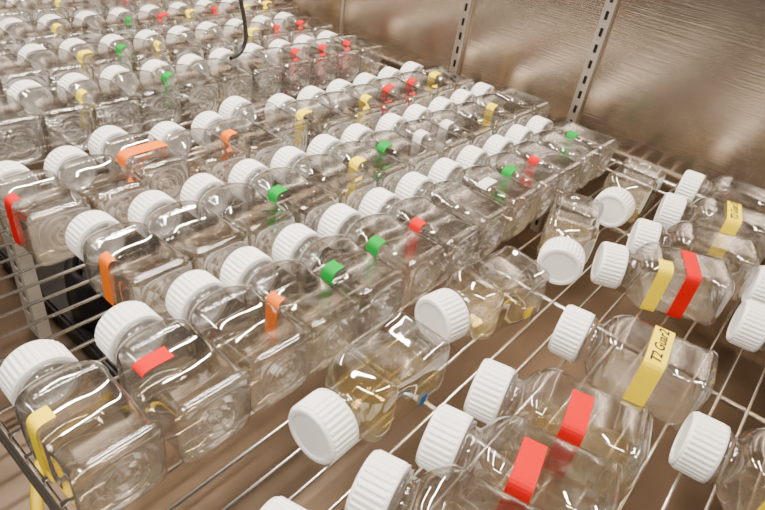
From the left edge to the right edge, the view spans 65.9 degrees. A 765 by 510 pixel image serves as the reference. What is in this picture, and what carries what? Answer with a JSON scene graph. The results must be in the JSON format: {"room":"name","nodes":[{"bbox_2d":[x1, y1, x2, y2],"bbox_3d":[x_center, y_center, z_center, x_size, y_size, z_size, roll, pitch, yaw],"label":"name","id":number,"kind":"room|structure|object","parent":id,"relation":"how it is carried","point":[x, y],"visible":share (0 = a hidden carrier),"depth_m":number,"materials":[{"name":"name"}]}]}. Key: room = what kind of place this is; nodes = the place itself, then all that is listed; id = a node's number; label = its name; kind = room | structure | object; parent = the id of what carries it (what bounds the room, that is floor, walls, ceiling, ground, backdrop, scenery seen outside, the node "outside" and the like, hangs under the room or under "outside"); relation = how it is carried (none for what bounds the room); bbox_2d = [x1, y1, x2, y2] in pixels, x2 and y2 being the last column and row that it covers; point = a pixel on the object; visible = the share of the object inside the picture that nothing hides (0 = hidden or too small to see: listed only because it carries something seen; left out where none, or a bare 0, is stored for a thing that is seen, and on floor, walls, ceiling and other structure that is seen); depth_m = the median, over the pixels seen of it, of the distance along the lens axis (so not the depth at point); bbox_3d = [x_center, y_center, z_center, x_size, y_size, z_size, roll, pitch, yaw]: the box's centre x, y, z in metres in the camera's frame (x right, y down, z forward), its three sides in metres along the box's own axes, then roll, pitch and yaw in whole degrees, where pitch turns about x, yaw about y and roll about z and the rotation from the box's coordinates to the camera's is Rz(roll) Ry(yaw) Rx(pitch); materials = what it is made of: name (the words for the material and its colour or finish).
{"room":"laboratory","nodes":[
{"label":"laboratory","id":0,"kind":"room"},
{"bbox_2d":[0,4,178,91],"bbox_3d":[-0.830,-0.855,1.092,0.020,1.180,0.938,31,41,28],"label":"wall","id":1,"kind":"structure","parent":0,"point":[57,78],"depth_m":1.51,"materials":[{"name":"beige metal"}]},
{"bbox_2d":[0,63,764,509],"bbox_3d":[-0.182,0.057,0.972,1.908,0.020,0.938,31,41,28],"label":"floor","id":2,"kind":"structure","parent":0,"point":[736,485],"depth_m":0.82,"materials":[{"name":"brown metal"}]},
{"bbox_2d":[0,211,51,339],"bbox_3d":[-0.457,0.004,0.745,0.034,0.252,0.016,31,41,28],"label":"post","id":3,"kind":"object","parent":2,"relation":"on","point":[42,330],"visible":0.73,"depth_m":0.76,"materials":[{"name":"silver metal"}]},
{"bbox_2d":[30,392,112,509],"bbox_3d":[-0.315,0.202,0.603,0.028,0.134,0.263,-1,36,-14],"label":"cable","id":4,"kind":"object","parent":2,"relation":"on","point":[36,502],"visible":0.57,"depth_m":0.59,"materials":[{"name":"plastic"}]},
{"bbox_2d":[0,188,345,400],"bbox_3d":[-0.322,-0.015,0.927,0.378,0.110,0.388,31,41,28],"label":"wire shelf","id":5,"kind":"object","parent":2,"relation":"on","point":[183,354],"visible":0.48,"depth_m":0.84,"materials":[{"name":"silver metal"}]},
{"bbox_2d":[179,0,764,366],"bbox_3d":[0.204,-0.588,0.958,1.948,1.180,0.020,31,41,28],"label":"wall","id":6,"kind":"structure","parent":0,"point":[679,85],"depth_m":0.98,"materials":[{"name":"silver metal"}]},
{"bbox_2d":[0,0,387,176],"bbox_3d":[-0.554,-0.381,1.087,0.772,0.027,0.904,31,41,28],"label":"wire shelf","id":7,"kind":"object","parent":6,"relation":"attached to","point":[175,91],"visible":0.27,"depth_m":0.97,"materials":[{"name":"silver metal"}]},
{"bbox_2d":[0,0,382,164],"bbox_3d":[-0.475,-0.395,1.051,0.679,0.059,0.795,31,41,28],"label":"bottles","id":8,"kind":"object","parent":7,"relation":"on","point":[29,100],"visible":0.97,"depth_m":0.99,"materials":[{"name":"clear plastic"}]},
{"bbox_2d":[0,27,27,79],"bbox_3d":[-0.609,-0.319,0.912,0.131,0.059,0.059,32,41,29],"label":"bottle","id":9,"kind":"object","parent":8,"relation":"on","point":[6,38],"depth_m":0.90,"materials":[{"name":"clear plastic"}]},
{"bbox_2d":[0,0,33,41],"bbox_3d":[-0.665,-0.406,1.022,0.131,0.059,0.059,32,41,28],"label":"bottle","id":10,"kind":"object","parent":8,"relation":"on","point":[12,10],"depth_m":1.00,"materials":[{"name":"clear plastic"}]},
{"bbox_2d":[0,0,44,17],"bbox_3d":[-0.714,-0.496,1.137,0.131,0.059,0.059,31,41,28],"label":"bottle","id":11,"kind":"object","parent":8,"relation":"on","point":[24,5],"depth_m":1.11,"materials":[{"name":"clear plastic"}]},
{"bbox_2d":[0,94,48,164],"bbox_3d":[-0.473,-0.161,0.722,0.131,0.059,0.059,31,41,28],"label":"bottle","id":12,"kind":"object","parent":8,"relation":"on","point":[20,111],"depth_m":0.73,"materials":[{"name":"clear plastic"}]},
{"bbox_2d":[0,54,53,111],"bbox_3d":[-0.527,-0.247,0.832,0.131,0.059,0.059,31,41,28],"label":"bottle","id":13,"kind":"object","parent":8,"relation":"on","point":[34,101],"depth_m":0.81,"materials":[{"name":"clear plastic"}]},
{"bbox_2d":[0,17,68,72],"bbox_3d":[-0.570,-0.343,0.956,0.131,0.059,0.059,32,41,28],"label":"bottle","id":14,"kind":"object","parent":8,"relation":"on","point":[23,36],"depth_m":0.95,"materials":[{"name":"clear plastic"}]},
{"bbox_2d":[6,0,71,41],"bbox_3d":[-0.625,-0.431,1.066,0.131,0.059,0.059,31,41,28],"label":"bottle","id":15,"kind":"object","parent":8,"relation":"on","point":[31,11],"depth_m":1.06,"materials":[{"name":"clear plastic"}]},
{"bbox_2d":[7,79,96,150],"bbox_3d":[-0.432,-0.184,0.765,0.131,0.059,0.059,31,41,28],"label":"bottle","id":16,"kind":"object","parent":8,"relation":"on","point":[29,95],"depth_m":0.77,"materials":[{"name":"clear plastic"}]},
{"bbox_2d":[34,0,75,16],"bbox_3d":[-0.675,-0.520,1.179,0.131,0.059,0.059,31,41,28],"label":"bottle","id":17,"kind":"object","parent":8,"relation":"on","point":[62,4],"depth_m":1.15,"materials":[{"name":"clear"}]},
{"bbox_2d":[17,44,93,107],"bbox_3d":[-0.486,-0.270,0.873,0.131,0.059,0.059,32,41,28],"label":"bottle","id":18,"kind":"object","parent":8,"relation":"on","point":[37,56],"depth_m":0.87,"materials":[{"name":"clear plastic"}]},
{"bbox_2d":[37,14,105,66],"bbox_3d":[-0.529,-0.366,0.997,0.131,0.059,0.059,31,41,28],"label":"bottle","id":19,"kind":"object","parent":8,"relation":"on","point":[52,22],"depth_m":0.98,"materials":[{"name":"clear"}]},
{"bbox_2d":[42,0,102,37],"bbox_3d":[-0.583,-0.452,1.105,0.131,0.059,0.060,31,41,28],"label":"bottle","id":20,"kind":"object","parent":8,"relation":"on","point":[65,8],"depth_m":1.08,"materials":[{"name":"clear plastic"}]},
{"bbox_2d":[71,0,105,13],"bbox_3d":[-0.636,-0.543,1.221,0.131,0.059,0.059,32,41,29],"label":"bottle","id":21,"kind":"object","parent":8,"relation":"on","point":[93,8],"depth_m":1.19,"materials":[{"name":"clear plastic"}]},
{"bbox_2d":[58,38,132,94],"bbox_3d":[-0.448,-0.295,0.916,0.131,0.059,0.060,31,41,28],"label":"bottle","id":22,"kind":"object","parent":8,"relation":"on","point":[71,48],"depth_m":0.91,"materials":[{"name":"clear"}]},
{"bbox_2d":[56,72,142,137],"bbox_3d":[-0.390,-0.205,0.805,0.131,0.059,0.060,31,41,28],"label":"bottle","id":23,"kind":"object","parent":8,"relation":"on","point":[77,86],"depth_m":0.81,"materials":[{"name":"clear"}]},
{"bbox_2d":[75,0,134,33],"bbox_3d":[-0.542,-0.476,1.148,0.131,0.059,0.059,31,41,28],"label":"bottle","id":24,"kind":"object","parent":8,"relation":"on","point":[99,8],"depth_m":1.13,"materials":[{"name":"clear plastic"}]},
{"bbox_2d":[73,11,140,59],"bbox_3d":[-0.488,-0.389,1.039,0.131,0.059,0.059,31,41,28],"label":"bottle","id":25,"kind":"object","parent":8,"relation":"on","point":[89,18],"depth_m":1.04,"materials":[{"name":"clear plastic"}]},
{"bbox_2d":[98,34,170,91],"bbox_3d":[-0.404,-0.316,0.956,0.131,0.059,0.060,31,41,28],"label":"bottle","id":26,"kind":"object","parent":8,"relation":"on","point":[109,43],"depth_m":0.96,"materials":[{"name":"clear"}]},
{"bbox_2d":[107,0,162,29],"bbox_3d":[-0.503,-0.499,1.190,0.131,0.059,0.059,31,41,28],"label":"bottle","id":27,"kind":"object","parent":8,"relation":"on","point":[129,5],"depth_m":1.17,"materials":[{"name":"clear"}]},
{"bbox_2d":[107,7,171,54],"bbox_3d":[-0.448,-0.412,1.081,0.131,0.059,0.060,31,41,28],"label":"bottle","id":28,"kind":"object","parent":8,"relation":"on","point":[119,14],"depth_m":1.08,"materials":[{"name":"clear"}]},
{"bbox_2d":[99,65,182,131],"bbox_3d":[-0.351,-0.230,0.848,0.131,0.059,0.059,31,41,28],"label":"bottle","id":29,"kind":"object","parent":8,"relation":"on","point":[116,78],"depth_m":0.86,"materials":[{"name":"clear plastic"}]},
{"bbox_2d":[135,0,190,28],"bbox_3d":[-0.462,-0.522,1.232,0.131,0.059,0.059,31,41,28],"label":"bottle","id":30,"kind":"object","parent":8,"relation":"on","point":[140,3],"depth_m":1.21,"materials":[{"name":"clear"}]},
{"bbox_2d":[133,30,203,84],"bbox_3d":[-0.364,-0.340,0.999,0.131,0.059,0.060,31,41,28],"label":"bottle","id":31,"kind":"object","parent":8,"relation":"on","point":[147,38],"depth_m":1.00,"materials":[{"name":"clear"}]},
{"bbox_2d":[138,4,199,49],"bbox_3d":[-0.408,-0.436,1.123,0.131,0.059,0.059,31,41,28],"label":"bottle","id":32,"kind":"object","parent":8,"relation":"on","point":[147,11],"depth_m":1.12,"materials":[{"name":"clear"}]},
{"bbox_2d":[140,59,219,120],"bbox_3d":[-0.308,-0.252,0.889,0.131,0.059,0.060,31,41,28],"label":"bottle","id":33,"kind":"object","parent":8,"relation":"on","point":[157,71],"depth_m":0.89,"materials":[{"name":"clear"}]},
{"bbox_2d":[161,0,215,18],"bbox_3d":[-0.423,-0.546,1.275,0.131,0.059,0.060,31,41,28],"label":"bottle","id":34,"kind":"object","parent":8,"relation":"on","point":[167,2],"depth_m":1.25,"materials":[{"name":"clear"}]},
{"bbox_2d":[167,2,227,45],"bbox_3d":[-0.368,-0.458,1.164,0.132,0.059,0.060,31,41,28],"label":"bottle","id":35,"kind":"object","parent":8,"relation":"on","point":[176,8],"depth_m":1.16,"materials":[{"name":"clear"}]},
{"bbox_2d":[166,26,234,77],"bbox_3d":[-0.324,-0.363,1.041,0.131,0.059,0.059,31,41,28],"label":"bottle","id":36,"kind":"object","parent":8,"relation":"on","point":[179,34],"depth_m":1.04,"materials":[{"name":"clear plastic"}]},
{"bbox_2d":[188,0,225,21],"bbox_3d":[-0.382,-0.569,1.316,0.131,0.059,0.059,31,41,28],"label":"bottle","id":37,"kind":"object","parent":8,"relation":"on","point":[193,2],"depth_m":1.27,"materials":[{"name":"clear"}]},
{"bbox_2d":[176,53,252,109],"bbox_3d":[-0.268,-0.275,0.931,0.131,0.059,0.059,31,41,28],"label":"bottle","id":38,"kind":"object","parent":8,"relation":"on","point":[194,65],"depth_m":0.94,"materials":[{"name":"clear plastic"}]},
{"bbox_2d":[194,0,250,23],"bbox_3d":[-0.328,-0.482,1.208,0.131,0.059,0.060,31,41,28],"label":"bottle","id":39,"kind":"object","parent":8,"relation":"on","point":[202,5],"depth_m":1.21,"materials":[{"name":"clear"}]},
{"bbox_2d":[195,21,260,54],"bbox_3d":[-0.286,-0.387,1.084,0.131,0.059,0.059,32,41,28],"label":"bottle","id":40,"kind":"object","parent":8,"relation":"on","point":[211,30],"depth_m":1.09,"materials":[{"name":"clear plastic"}]},
{"bbox_2d":[208,48,282,104],"bbox_3d":[-0.230,-0.299,0.974,0.131,0.059,0.059,31,41,28],"label":"bottle","id":41,"kind":"object","parent":8,"relation":"on","point":[222,64],"depth_m":0.98,"materials":[{"name":"clear plastic"}]},
{"bbox_2d":[219,0,274,20],"bbox_3d":[-0.287,-0.506,1.249,0.132,0.059,0.060,31,41,28],"label":"bottle","id":42,"kind":"object","parent":8,"relation":"on","point":[229,4],"depth_m":1.26,"materials":[{"name":"clear plastic"}]},
{"bbox_2d":[224,18,288,66],"bbox_3d":[-0.244,-0.409,1.124,0.131,0.059,0.060,31,41,28],"label":"bottle","id":43,"kind":"object","parent":8,"relation":"on","point":[235,25],"depth_m":1.12,"materials":[{"name":"clear"}]},
{"bbox_2d":[243,0,299,18],"bbox_3d":[-0.247,-0.528,1.291,0.131,0.059,0.060,31,41,28],"label":"bottle","id":44,"kind":"object","parent":8,"relation":"on","point":[252,14],"depth_m":1.29,"materials":[{"name":"clear"}]},
{"bbox_2d":[238,43,310,97],"bbox_3d":[-0.188,-0.322,1.016,0.131,0.059,0.059,31,41,28],"label":"bottle","id":45,"kind":"object","parent":8,"relation":"on","point":[253,53],"depth_m":1.03,"materials":[{"name":"clear plastic"}]},
{"bbox_2d":[250,15,312,61],"bbox_3d":[-0.203,-0.432,1.166,0.131,0.059,0.060,31,41,28],"label":"bottle","id":46,"kind":"object","parent":8,"relation":"on","point":[262,22],"depth_m":1.17,"materials":[{"name":"clear"}]},
{"bbox_2d":[267,39,337,89],"bbox_3d":[-0.147,-0.344,1.056,0.131,0.059,0.059,31,41,28],"label":"bottle","id":47,"kind":"object","parent":8,"relation":"on","point":[285,49],"depth_m":1.06,"materials":[{"name":"clear"}]},
{"bbox_2d":[273,12,334,40],"bbox_3d":[-0.165,-0.457,1.209,0.131,0.059,0.059,31,41,28],"label":"bottle","id":48,"kind":"object","parent":8,"relation":"on","point":[288,20],"depth_m":1.21,"materials":[{"name":"clear"}]},
{"bbox_2d":[293,35,360,82],"bbox_3d":[-0.107,-0.369,1.099,0.132,0.059,0.060,31,41,28],"label":"bottle","id":49,"kind":"object","parent":8,"relation":"on","point":[309,44],"depth_m":1.10,"materials":[{"name":"clear"}]},
{"bbox_2d":[317,30,382,76],"bbox_3d":[-0.068,-0.392,1.142,0.131,0.059,0.060,31,41,28],"label":"bottle","id":50,"kind":"object","parent":8,"relation":"on","point":[334,41],"depth_m":1.14,"materials":[{"name":"clear"}]},
{"bbox_2d":[0,81,764,509],"bbox_3d":[0.163,0.059,0.638,1.035,0.027,0.904,31,41,28],"label":"wire shelf","id":51,"kind":"object","parent":6,"relation":"attached to","point":[46,492],"visible":0.56,"depth_m":0.56,"materials":[{"name":"silver metal"}]},
{"bbox_2d":[0,160,91,265],"bbox_3d":[-0.351,-0.049,0.594,0.131,0.059,0.059,31,41,28],"label":"bottle","id":52,"kind":"object","parent":51,"relation":"on","point":[19,187],"visible":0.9,"depth_m":0.61,"materials":[{"name":"clear plastic"}]},
{"bbox_2d":[0,339,167,509],"bbox_3d":[-0.209,0.111,0.403,0.131,0.059,0.059,32,41,28],"label":"bottle","id":53,"kind":"object","parent":51,"relation":"on","point":[38,377],"visible":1,"depth_m":0.41,"materials":[{"name":"clear plastic"}]},
{"bbox_2d":[44,146,150,236],"bbox_3d":[-0.310,-0.072,0.636,0.131,0.059,0.059,31,41,28],"label":"bottle","id":54,"kind":"object","parent":51,"relation":"on","point":[75,168],"visible":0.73,"depth_m":0.65,"materials":[{"name":"clear plastic"}]},
{"bbox_2d":[65,210,192,321],"bbox_3d":[-0.236,0.007,0.543,0.131,0.059,0.059,31,41,28],"label":"bottle","id":55,"kind":"object","parent":51,"relation":"on","point":[95,237],"visible":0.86,"depth_m":0.55,"materials":[{"name":"clear plastic"}]},
{"bbox_2d":[88,125,189,203],"bbox_3d":[-0.288,-0.107,0.690,0.131,0.059,0.059,31,41,28],"label":"bottle","id":56,"kind":"object","parent":51,"relation":"on","point":[111,140],"visible":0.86,"depth_m":0.69,"materials":[{"name":"clear plastic"}]},
{"bbox_2d":[94,301,250,462],"bbox_3d":[-0.163,0.087,0.448,0.131,0.059,0.059,32,41,29],"label":"bottle","id":57,"kind":"object","parent":51,"relation":"on","point":[130,334],"visible":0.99,"depth_m":0.45,"materials":[{"name":"clear plastic"}]},
{"bbox_2d":[128,190,248,278],"bbox_3d":[-0.196,-0.017,0.586,0.131,0.059,0.059,31,41,28],"label":"bottle","id":58,"kind":"object","parent":51,"relation":"on","point":[163,215],"visible":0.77,"depth_m":0.60,"materials":[{"name":"clear plastic"}]},
{"bbox_2d":[148,121,246,197],"bbox_3d":[-0.229,-0.118,0.720,0.131,0.059,0.059,31,41,28],"label":"bottle","id":59,"kind":"object","parent":51,"relation":"on","point":[175,136],"visible":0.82,"depth_m":0.73,"materials":[{"name":"clear plastic"}]},
{"bbox_2d":[180,173,294,258],"bbox_3d":[-0.158,-0.040,0.627,0.131,0.059,0.059,32,41,29],"label":"bottle","id":60,"kind":"object","parent":51,"relation":"on","point":[205,188],"visible":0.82,"depth_m":0.64,"materials":[{"name":"clear plastic"}]},
{"bbox_2d":[191,111,285,181],"bbox_3d":[-0.189,-0.142,0.762,0.131,0.059,0.059,31,41,28],"label":"bottle","id":61,"kind":"object","parent":51,"relation":"on","point":[217,124],"visible":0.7,"depth_m":0.77,"materials":[{"name":"clear plastic"}]},
{"bbox_2d":[166,270,312,412],"bbox_3d":[-0.123,0.063,0.490,0.131,0.059,0.059,32,41,29],"label":"bottle","id":62,"kind":"object","parent":51,"relation":"on","point":[196,296],"visible":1,"depth_m":0.50,"materials":[{"name":"clear plastic"}]},
{"bbox_2d":[219,96,308,163],"bbox_3d":[-0.168,-0.176,0.815,0.131,0.059,0.059,32,41,28],"label":"bottle","id":63,"kind":"object","parent":51,"relation":"on","point":[233,106],"visible":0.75,"depth_m":0.82,"materials":[{"name":"clear plastic"}]},
{"bbox_2d":[228,159,338,235],"bbox_3d":[-0.116,-0.063,0.668,0.131,0.059,0.059,31,41,28],"label":"bottle","id":64,"kind":"object","parent":51,"relation":"on","point":[252,172],"visible":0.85,"depth_m":0.67,"materials":[{"name":"clear plastic"}]},
{"bbox_2d":[260,496,306,509],"bbox_3d":[-0.018,0.191,0.336,0.131,0.059,0.059,22,37,17],"label":"bottle","id":65,"kind":"object","parent":51,"relation":"on","point":[275,503],"visible":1,"depth_m":0.35,"materials":[{"name":"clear plastic"}]},
{"bbox_2d":[220,246,359,375],"bbox_3d":[-0.087,0.042,0.528,0.131,0.059,0.059,32,41,28],"label":"bottle","id":66,"kind":"object","parent":51,"relation":"on","point":[247,265],"visible":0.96,"depth_m":0.53,"materials":[{"name":"clear plastic"}]},
{"bbox_2d":[264,93,352,152],"bbox_3d":[-0.109,-0.187,0.845,0.131,0.059,0.059,32,41,29],"label":"bottle","id":67,"kind":"object","parent":51,"relation":"on","point":[272,114],"visible":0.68,"depth_m":0.85,"materials":[{"name":"clear plastic"}]},
{"bbox_2d":[270,146,376,219],"bbox_3d":[-0.075,-0.085,0.710,0.131,0.059,0.059,32,41,28],"label":"bottle","id":68,"kind":"object","parent":51,"relation":"on","point":[285,157],"visible":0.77,"depth_m":0.72,"materials":[{"name":"clear plastic"}]},
{"bbox_2d":[272,223,405,339],"bbox_3d":[-0.047,0.018,0.571,0.131,0.059,0.059,31,41,28],"label":"bottle","id":69,"kind":"object","parent":51,"relation":"on","point":[297,241],"visible":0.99,"depth_m":0.57,"materials":[{"name":"clear plastic"}]},
{"bbox_2d":[297,86,381,135],"bbox_3d":[-0.069,-0.210,0.886,0.131,0.059,0.059,32,41,29],"label":"bottle","id":70,"kind":"object","parent":51,"relation":"on","point":[308,93],"visible":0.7,"depth_m":0.90,"materials":[{"name":"clear plastic"}]},
{"bbox_2d":[307,134,408,204],"bbox_3d":[-0.036,-0.109,0.752,0.131,0.059,0.059,31,41,28],"label":"bottle","id":71,"kind":"object","parent":51,"relation":"on","point":[326,164],"visible":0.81,"depth_m":0.76,"materials":[{"name":"clear plastic"}]},
{"bbox_2d":[326,79,407,125],"bbox_3d":[-0.029,-0.233,0.928,0.131,0.059,0.059,32,41,29],"label":"bottle","id":72,"kind":"object","parent":51,"relation":"on","point":[342,102],"visible":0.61,"depth_m":0.94,"materials":[{"name":"clear plastic"}]},
{"bbox_2d":[288,312,450,464],"bbox_3d":[-0.009,0.104,0.459,0.059,0.059,0.131,31,41,28],"label":"bottle","id":73,"kind":"object","parent":51,"relation":"on","point":[324,427],"visible":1,"depth_m":0.42,"materials":[{"name":"clear plastic"}]},
{"bbox_2d":[317,203,444,308],"bbox_3d":[-0.006,-0.006,0.614,0.131,0.059,0.059,31,41,28],"label":"bottle","id":74,"kind":"object","parent":51,"relation":"on","point":[340,218],"visible":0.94,"depth_m":0.62,"materials":[{"name":"clear plastic"}]},
{"bbox_2d":[340,123,437,192],"bbox_3d":[0.004,-0.132,0.793,0.131,0.059,0.059,32,41,28],"label":"bottle","id":75,"kind":"object","parent":51,"relation":"on","point":[354,132],"visible":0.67,"depth_m":0.80,"materials":[{"name":"clear plastic"}]},
{"bbox_2d":[353,72,431,118],"bbox_3d":[0.011,-0.257,0.970,0.131,0.059,0.059,32,41,28],"label":"bottle","id":76,"kind":"object","parent":51,"relation":"on","point":[362,78],"visible":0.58,"depth_m":0.97,"materials":[{"name":"clear plastic"}]},
{"bbox_2d":[377,67,453,111],"bbox_3d":[0.052,-0.280,1.011,0.131,0.059,0.059,32,41,28],"label":"bottle","id":77,"kind":"object","parent":51,"relation":"on","point":[390,72],"visible":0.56,"depth_m":1.01,"materials":[{"name":"clear plastic"}]},
{"bbox_2d":[358,187,479,284],"bbox_3d":[0.036,-0.028,0.655,0.131,0.059,0.059,31,41,28],"label":"bottle","id":78,"kind":"object","parent":51,"relation":"on","point":[377,200],"visible":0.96,"depth_m":0.66,"materials":[{"name":"clear plastic"}]},
{"bbox_2d":[375,113,468,174],"bbox_3d":[0.052,-0.158,0.841,0.131,0.059,0.059,32,41,29],"label":"bottle","id":79,"kind":"object","parent":51,"relation":"on","point":[388,122],"visible":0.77,"depth_m":0.84,"materials":[{"name":"clear plastic"}]},
{"bbox_2d":[400,61,472,104],"bbox_3d":[0.092,-0.303,1.053,0.131,0.059,0.059,32,41,28],"label":"bottle","id":80,"kind":"object","parent":51,"relation":"on","point":[408,66],"visible":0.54,"depth_m":1.05,"materials":[{"name":"clear plastic"}]},
{"bbox_2d":[345,450,542,509],"bbox_3d":[0.043,0.174,0.373,0.131,0.059,0.059,22,37,17],"label":"bottle","id":81,"kind":"object","parent":51,"relation":"on","point":[380,483],"visible":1,"depth_m":0.37,"materials":[{"name":"clear plastic"}]},
{"bbox_2d":[403,104,491,158],"bbox_3d":[0.092,-0.182,0.884,0.131,0.059,0.059,31,41,28],"label":"bottle","id":82,"kind":"object","parent":51,"relation":"on","point":[415,111],"visible":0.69,"depth_m":0.89,"materials":[{"name":"clear plastic"}]},
{"bbox_2d":[394,172,509,260],"bbox_3d":[0.077,-0.052,0.698,0.131,0.059,0.059,32,41,29],"label":"bottle","id":83,"kind":"object","parent":51,"relation":"on","point":[411,184],"visible":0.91,"depth_m":0.70,"materials":[{"name":"clear plastic"}]},
{"bbox_2d":[428,96,512,147],"bbox_3d":[0.133,-0.204,0.924,0.131,0.059,0.059,32,41,28],"label":"bottle","id":84,"kind":"object","parent":51,"relation":"on","point":[439,103],"visible":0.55,"depth_m":0.93,"materials":[{"name":"clear plastic"}]},
{"bbox_2d":[415,246,549,345],"bbox_3d":[0.095,0.043,0.570,0.131,0.059,0.059,-19,44,-34],"label":"bottle","id":85,"kind":"object","parent":51,"relation":"on","point":[444,311],"visible":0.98,"depth_m":0.53,"materials":[{"name":"clear plastic"}]},
{"bbox_2d":[428,158,537,240],"bbox_3d":[0.121,-0.076,0.743,0.131,0.059,0.059,31,41,28],"label":"bottle","id":86,"kind":"object","parent":51,"relation":"on","point":[449,170],"visible":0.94,"depth_m":0.75,"materials":[{"name":"clear plastic"}]},
{"bbox_2d":[450,89,532,138],"bbox_3d":[0.172,-0.229,0.969,0.131,0.059,0.059,31,41,28],"label":"bottle","id":87,"kind":"object","parent":51,"relation":"on","point":[460,95],"visible":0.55,"depth_m":0.97,"materials":[{"name":"clear plastic"}]},
{"bbox_2d":[455,145,559,222],"bbox_3d":[0.161,-0.101,0.786,0.131,0.059,0.059,31,41,28],"label":"bottle","id":88,"kind":"object","parent":51,"relation":"on","point":[471,155],"visible":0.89,"depth_m":0.79,"materials":[{"name":"clear plastic"}]},
{"bbox_2d":[470,82,550,129],"bbox_3d":[0.212,-0.252,1.011,0.131,0.059,0.059,32,41,28],"label":"bottle","id":89,"kind":"object","parent":51,"relation":"on","point":[479,88],"visible":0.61,"depth_m":1.02,"materials":[{"name":"clear plastic"}]},
{"bbox_2d":[415,404,622,509],"bbox_3d":[0.091,0.154,0.413,0.131,0.059,0.059,22,37,17],"label":"bottle","id":90,"kind":"object","parent":51,"relation":"on","point":[444,438],"visible":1,"depth_m":0.41,"materials":[{"name":"clear plastic"}]},
{"bbox_2d":[482,134,582,207],"bbox_3d":[0.204,-0.123,0.828,0.131,0.059,0.059,32,41,29],"label":"bottle","id":91,"kind":"object","parent":51,"relation":"on","point":[496,143],"visible":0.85,"depth_m":0.83,"materials":[{"name":"clear plastic"}]},
{"bbox_2d":[505,124,599,192],"bbox_3d":[0.244,-0.148,0.873,0.131,0.059,0.059,31,40,28],"label":"bottle","id":92,"kind":"object","parent":51,"relation":"on","point":[517,133],"visible":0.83,"depth_m":0.88,"materials":[{"name":"clear plastic"}]},
{"bbox_2d":[463,359,652,503],"bbox_3d":[0.132,0.128,0.458,0.131,0.059,0.059,22,37,17],"label":"bottle","id":93,"kind":"object","parent":51,"relation":"on","point":[489,388],"visible":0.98,"depth_m":0.45,"materials":[{"name":"clear plastic"}]},
{"bbox_2d":[536,190,603,284],"bbox_3d":[0.214,-0.019,0.684,0.059,0.059,0.131,19,36,14],"label":"bottle","id":94,"kind":"object","parent":51,"relation":"on","point":[563,257],"visible":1,"depth_m":0.64,"materials":[{"name":"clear plastic"}]},
{"bbox_2d":[526,116,616,180],"bbox_3d":[0.285,-0.171,0.913,0.131,0.059,0.059,32,41,28],"label":"bottle","id":95,"kind":"object","parent":51,"relation":"on","point":[536,123],"visible":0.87,"depth_m":0.91,"materials":[{"name":"clear plastic"}]},
{"bbox_2d":[591,157,665,227],"bbox_3d":[0.329,-0.082,0.799,0.059,0.059,0.131,29,40,26],"label":"bottle","id":96,"kind":"object","parent":51,"relation":"on","point":[619,204],"visible":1,"depth_m":0.76,"materials":[{"name":"clear plastic"}]},
{"bbox_2d":[548,305,718,430],"bbox_3d":[0.219,0.093,0.528,0.131,0.060,0.059,25,38,21],"label":"bottle","id":97,"kind":"object","parent":51,"relation":"on","point":[571,330],"visible":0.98,"depth_m":0.51,"materials":[{"name":"clear plastic"}]},
{"bbox_2d":[591,241,734,325],"bbox_3d":[0.300,0.024,0.643,0.131,0.059,0.059,15,36,8],"label":"bottle","id":98,"kind":"object","parent":51,"relation":"on","point":[610,261],"visible":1,"depth_m":0.63,"materials":[{"name":"clear plastic"}]},
{"bbox_2d":[626,218,759,300],"bbox_3d":[0.359,-0.002,0.694,0.131,0.059,0.059,19,36,13],"label":"bottle","id":99,"kind":"object","parent":51,"relation":"on","point":[643,231],"visible":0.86,"depth_m":0.69,"materials":[{"name":"clear plastic"}]},
{"bbox_2d":[653,192,764,269],"bbox_3d":[0.423,-0.038,0.758,0.131,0.060,0.059,22,37,17],"label":"bottle","id":100,"kind":"object","parent":51,"relation":"on","point":[670,210],"visible":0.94,"depth_m":0.75,"materials":[{"name":"clear plastic"}]},
{"bbox_2d":[669,412,764,509],"bbox_3d":[0.288,0.169,0.437,0.131,0.060,0.059,26,38,22],"label":"bottle","id":101,"kind":"object","parent":51,"relation":"on","point":[700,444],"visible":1,"depth_m":0.44,"materials":[{"name":"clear plastic"}]},
{"bbox_2d":[674,170,763,243],"bbox_3d":[0.480,-0.073,0.822,0.131,0.059,0.059,28,39,24],"label":"bottle","id":102,"kind":"object","parent":51,"relation":"on","point":[691,181],"visible":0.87,"depth_m":0.82,"materials":[{"name":"clear plastic"}]},
{"bbox_2d":[726,299,764,358],"bbox_3d":[0.415,0.091,0.576,0.131,0.059,0.059,25,38,20],"label":"bottle","id":103,"kind":"object","parent":51,"relation":"on","point":[746,328],"visible":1,"depth_m":0.58,"materials":[{"name":"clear plastic"}]},
{"bbox_2d":[741,265,764,304],"bbox_3d":[0.466,0.058,0.635,0.131,0.059,0.059,25,38,20],"label":"bottle","id":104,"kind":"object","parent":51,"relation":"on","point":[755,291],"visible":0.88,"depth_m":0.64,"materials":[{"name":"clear plastic"}]},
{"bbox_2d":[428,0,473,173],"bbox_3d":[0.179,-0.601,0.953,0.017,1.080,0.010,31,41,28],"label":"upright","id":105,"kind":"object","parent":6,"relation":"attached to","point":[467,6],"visible":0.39,"depth_m":1.10,"materials":[{"name":"silver metal"}]},
{"bbox_2d":[530,0,619,231],"bbox_3d":[0.368,-0.485,0.835,0.017,1.080,0.010,31,41,28],"label":"upright","id":106,"kind":"object","parent":6,"relation":"attached to","point":[610,7],"visible":0.8,"depth_m":0.97,"materials":[{"name":"silver metal"}]},
{"bbox_3d":[-0.027,-0.879,0.304,1.908,0.020,0.938,31,41,28],"label":"ceiling","id":107,"kind":"structure","parent":0,"visible":0},
{"bbox_2d":[229,0,247,59],"bbox_3d":[-0.176,-0.664,0.716,0.028,0.840,0.067,2,36,-10],"label":"cable","id":108,"kind":"object","parent":107,"relation":"hanging from","point":[241,4],"visible":1,"depth_m":0.93,"materials":[{"name":"black plastic"}]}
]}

